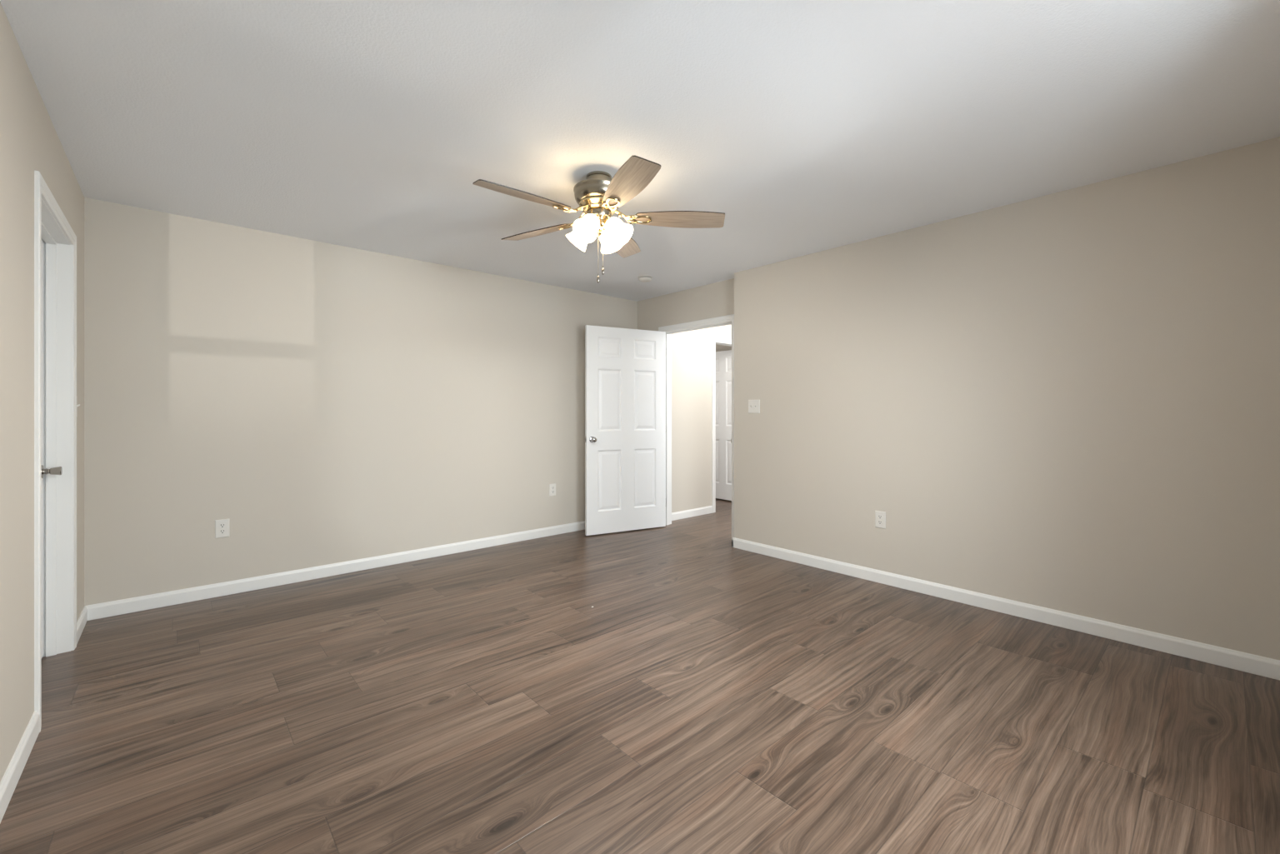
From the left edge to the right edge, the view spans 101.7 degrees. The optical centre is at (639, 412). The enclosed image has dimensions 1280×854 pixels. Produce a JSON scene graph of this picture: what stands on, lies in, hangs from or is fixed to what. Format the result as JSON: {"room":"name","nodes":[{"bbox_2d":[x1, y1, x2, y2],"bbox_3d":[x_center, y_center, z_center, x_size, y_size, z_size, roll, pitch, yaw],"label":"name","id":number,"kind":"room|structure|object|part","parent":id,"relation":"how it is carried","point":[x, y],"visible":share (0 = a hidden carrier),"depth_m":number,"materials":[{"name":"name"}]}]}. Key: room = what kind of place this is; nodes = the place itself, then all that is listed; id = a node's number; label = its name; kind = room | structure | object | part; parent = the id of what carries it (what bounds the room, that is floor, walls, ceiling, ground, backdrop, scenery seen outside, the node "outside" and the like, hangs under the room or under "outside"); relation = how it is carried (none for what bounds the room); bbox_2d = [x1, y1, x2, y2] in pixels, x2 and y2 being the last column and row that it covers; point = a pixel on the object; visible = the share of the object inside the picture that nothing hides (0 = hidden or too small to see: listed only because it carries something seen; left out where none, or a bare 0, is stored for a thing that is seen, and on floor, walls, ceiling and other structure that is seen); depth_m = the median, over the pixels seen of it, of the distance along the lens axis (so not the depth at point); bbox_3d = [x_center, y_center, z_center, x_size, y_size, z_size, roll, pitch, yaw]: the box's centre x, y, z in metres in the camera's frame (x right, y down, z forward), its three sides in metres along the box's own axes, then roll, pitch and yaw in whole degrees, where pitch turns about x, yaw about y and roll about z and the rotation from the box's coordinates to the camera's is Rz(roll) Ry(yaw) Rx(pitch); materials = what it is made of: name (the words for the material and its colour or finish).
{"room":"empty bedroom","nodes":[
{"label":"empty bedroom","id":0,"kind":"room"},
{"bbox_2d":[0,1,84,782],"bbox_3d":[-1.711,-0.017,1.235,0.120,2.440,4.860,0,0,-42],"label":"wall","id":1,"kind":"structure","parent":0,"point":[30,142],"depth_m":1.77,"materials":[{"name":"beige paint"}]},
{"bbox_2d":[0,605,87,823],"bbox_3d":[-1.661,1.160,1.279,0.013,0.086,4.619,0,0,-42],"label":"baseboard","id":2,"kind":"structure","parent":1,"relation":"attached to","point":[8,783],"depth_m":1.73,"materials":[{"name":"white paint"}]},
{"bbox_2d":[41,239,62,657],"bbox_3d":[-2.663,0.177,2.235,0.168,2.027,0.834,0,0,-42],"label":"door","id":3,"kind":"structure","parent":1,"relation":"in","point":[54,471],"depth_m":2.54,"materials":[{"name":"white paint"}]},
{"bbox_3d":[-2.860,0.288,2.532,0.066,0.064,0.064,0,0,-42],"label":"knob","id":4,"kind":"part","parent":3,"relation":"part of","materials":[{"name":"silver metal"}]},
{"bbox_2d":[34,170,76,732],"bbox_3d":[-2.628,0.150,2.266,0.149,2.106,0.968,0,0,-42],"label":"door","id":5,"kind":"structure","parent":1,"relation":"attached to","point":[51,225],"depth_m":2.57,"materials":[{"name":"white paint"}]},
{"bbox_2d":[76,395,79,416],"bbox_3d":[-2.938,-0.029,2.720,0.019,0.117,0.072,0,0,-42],"label":"light switch","id":6,"kind":"object","parent":1,"relation":"attached to","point":[77,396],"visible":0.18,"depth_m":2.74,"materials":[{"name":"white plastic"}]},
{"bbox_2d":[84,197,637,605],"bbox_3d":[-1.655,-0.017,4.457,4.247,2.440,0.120,0,0,-42],"label":"wall","id":7,"kind":"structure","parent":0,"point":[328,402],"depth_m":3.72,"materials":[{"name":"beige paint"}]},
{"bbox_2d":[215,519,229,538],"bbox_3d":[-2.735,0.763,3.410,0.074,0.118,0.009,0,0,-42],"label":"wall outlet","id":8,"kind":"object","parent":7,"relation":"attached to","point":[222,527],"visible":1,"depth_m":3.41,"materials":[{"name":"white plastic"}]},
{"bbox_2d":[219,523,225,528],"bbox_3d":[-2.733,0.744,3.409,0.033,0.027,0.004,0,0,-42],"label":"receptacle","id":9,"kind":"object","parent":8,"relation":"attached to","point":[221,525],"depth_m":3.41,"materials":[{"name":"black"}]},
{"bbox_2d":[219,529,225,534],"bbox_3d":[-2.733,0.782,3.409,0.033,0.027,0.004,0,0,-42],"label":"receptacle","id":10,"kind":"object","parent":8,"relation":"attached to","point":[221,531],"depth_m":3.41,"materials":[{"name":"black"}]},
{"bbox_2d":[85,520,584,620],"bbox_3d":[-1.611,1.160,4.408,4.247,0.086,0.013,0,0,-42],"label":"baseboard","id":11,"kind":"structure","parent":7,"relation":"attached to","point":[117,607],"depth_m":3.70,"materials":[{"name":"white paint"}]},
{"bbox_2d":[549,483,555,496],"bbox_3d":[-0.851,0.760,5.086,0.074,0.118,0.009,0,0,-42],"label":"wall outlet","id":12,"kind":"object","parent":7,"relation":"attached to","point":[552,487],"visible":1,"depth_m":5.08,"materials":[{"name":"white plastic"}]},
{"bbox_2d":[585,325,665,535],"bbox_3d":[-0.130,0.177,5.239,0.910,2.028,0.167,0,0,-28],"label":"door","id":13,"kind":"structure","parent":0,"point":[625,368],"depth_m":5.21,"materials":[{"name":"white paint"}]},
{"bbox_3d":[-0.446,0.266,5.012,0.062,0.062,0.066,0,0,-28],"label":"knob","id":14,"kind":"part","parent":13,"relation":"part of","materials":[{"name":"silver metal"}]},
{"bbox_2d":[0,498,1279,853],"bbox_3d":[0.241,1.203,4.432,7.547,0.001,7.786,0,0,-42],"label":"floor","id":15,"kind":"structure","parent":0,"point":[712,696],"depth_m":2.04,"materials":[{"name":"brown wood"}]},
{"bbox_2d":[0,0,1279,301],"bbox_3d":[0.190,-1.287,4.452,7.597,0.100,7.400,0,0,-42],"label":"ceiling","id":16,"kind":"structure","parent":0,"point":[813,126],"depth_m":2.14,"materials":[{"name":"white paint"}]},
{"bbox_2d":[472,155,724,282],"bbox_3d":[-0.250,-0.954,2.703,1.250,0.566,1.297,0,0,-42],"label":"ceiling fan","id":17,"kind":"object","parent":16,"relation":"hanging from","point":[600,196],"visible":1,"depth_m":2.66,"materials":[{"name":"brown wood"}]},
{"bbox_3d":[-0.544,-1.022,2.461,0.487,0.006,0.147,0,13,-40],"label":"blade","id":18,"kind":"part","parent":17,"relation":"part of","materials":[{"name":"brown wood"}]},
{"bbox_3d":[-0.578,-1.022,2.963,0.487,0.006,0.147,0,13,32],"label":"blade","id":19,"kind":"part","parent":17,"relation":"part of","materials":[{"name":"brown wood"}]},
{"bbox_3d":[-0.308,-0.945,2.779,0.114,0.130,0.130,-47,-18,18],"label":"lamp shade","id":20,"kind":"part","parent":17,"relation":"part of","materials":[{"name":"white glass"}]},
{"bbox_3d":[-0.259,-0.945,2.642,0.130,0.130,0.114,0,44,25],"label":"lamp shade","id":21,"kind":"part","parent":17,"relation":"part of","materials":[{"name":"white glass"}]},
{"bbox_3d":[-0.195,-0.872,2.747,0.003,0.210,0.003,0,0,-42],"label":"pull chain","id":22,"kind":"part","parent":17,"relation":"part of","materials":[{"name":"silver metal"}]},
{"bbox_3d":[-0.172,-0.945,2.828,0.130,0.130,0.114,0,-44,25],"label":"lamp shade","id":23,"kind":"part","parent":17,"relation":"part of","materials":[{"name":"white glass"}]},
{"bbox_3d":[-0.122,-0.945,2.692,0.114,0.130,0.130,47,18,18],"label":"lamp shade","id":24,"kind":"part","parent":17,"relation":"part of","materials":[{"name":"white glass"}]},
{"bbox_3d":[-0.110,-1.022,3.150,0.147,0.006,0.487,-13,-3,14],"label":"blade","id":25,"kind":"part","parent":17,"relation":"part of","materials":[{"name":"brown wood"}]},
{"bbox_3d":[-0.056,-1.022,2.337,0.147,0.006,0.487,14,-5,-21],"label":"blade","id":26,"kind":"part","parent":17,"relation":"part of","materials":[{"name":"brown wood"}]},
{"bbox_3d":[0.213,-1.022,2.763,0.487,0.006,0.147,0,-13,-4],"label":"blade","id":27,"kind":"part","parent":17,"relation":"part of","materials":[{"name":"brown wood"}]},
{"bbox_2d":[638,275,652,282],"bbox_3d":[0.049,-1.218,4.775,0.132,0.038,0.132,0,0,-42],"label":"smoke detector","id":28,"kind":"object","parent":16,"relation":"attached to","point":[644,278],"visible":1,"depth_m":4.73,"materials":[{"name":"white plastic"}]},
{"bbox_2d":[637,278,734,330],"bbox_3d":[0.463,-0.017,5.362,0.120,2.440,1.584,0,0,-42],"label":"wall","id":29,"kind":"structure","parent":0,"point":[717,299],"depth_m":5.25,"materials":[{"name":"beige paint"}]},
{"bbox_2d":[658,314,734,539],"bbox_3d":[0.595,0.150,5.214,0.149,2.106,1.038,0,0,-42],"label":"door frame","id":30,"kind":"structure","parent":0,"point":[728,319],"depth_m":5.46,"materials":[{"name":"white paint"}]},
{"bbox_2d":[671,324,731,512],"bbox_3d":[1.237,-0.017,6.636,2.730,2.440,0.120,0,0,-42],"label":"wall","id":31,"kind":"structure","parent":0,"point":[691,350],"depth_m":5.99,"materials":[{"name":"beige paint"}]},
{"bbox_2d":[671,505,712,520],"bbox_3d":[1.281,1.160,6.586,2.730,0.086,0.013,0,0,-42],"label":"baseboard","id":32,"kind":"structure","parent":31,"relation":"attached to","point":[706,510],"depth_m":5.97,"materials":[{"name":"white paint"}]},
{"bbox_2d":[711,336,731,513],"bbox_3d":[1.136,0.150,6.535,0.843,2.106,0.134,0,0,-42],"label":"trim","id":33,"kind":"structure","parent":31,"relation":"attached to","point":[715,340],"depth_m":6.22,"materials":[{"name":"white paint"}]},
{"bbox_2d":[715,344,731,499],"bbox_3d":[0.574,-0.017,7.869,0.080,2.440,2.605,0,0,-42],"label":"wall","id":34,"kind":"structure","parent":0,"point":[718,347],"depth_m":7.18,"materials":[{"name":"beige paint"}]},
{"bbox_2d":[715,350,731,500],"bbox_3d":[1.137,0.178,7.067,0.167,2.010,0.742,0,0,-42],"label":"door","id":35,"kind":"structure","parent":34,"relation":"in","point":[723,358],"depth_m":7.04,"materials":[{"name":"white paint"}]},
{"bbox_2d":[734,136,1279,660],"bbox_3d":[2.025,-0.017,3.498,0.264,2.440,3.276,0,0,-42],"label":"wall","id":36,"kind":"structure","parent":0,"point":[1067,401],"depth_m":2.96,"materials":[{"name":"beige paint"}]},
{"bbox_2d":[748,400,759,413],"bbox_3d":[0.974,-0.047,4.467,0.019,0.117,0.118,0,0,-42],"label":"light switch","id":37,"kind":"object","parent":36,"relation":"attached to","point":[753,405],"visible":1,"depth_m":4.47,"materials":[{"name":"white plastic"}]},
{"bbox_2d":[875,510,885,529],"bbox_3d":[1.692,0.758,3.667,0.009,0.118,0.074,0,0,-42],"label":"wall outlet","id":38,"kind":"object","parent":36,"relation":"attached to","point":[880,517],"visible":1,"depth_m":3.66,"materials":[{"name":"white plastic"}]},
{"bbox_2d":[731,537,1279,680],"bbox_3d":[1.931,1.160,3.504,0.157,0.086,3.169,0,0,-42],"label":"baseboard","id":39,"kind":"structure","parent":36,"relation":"attached to","point":[1240,661],"depth_m":2.95,"materials":[{"name":"white paint"}]}
]}

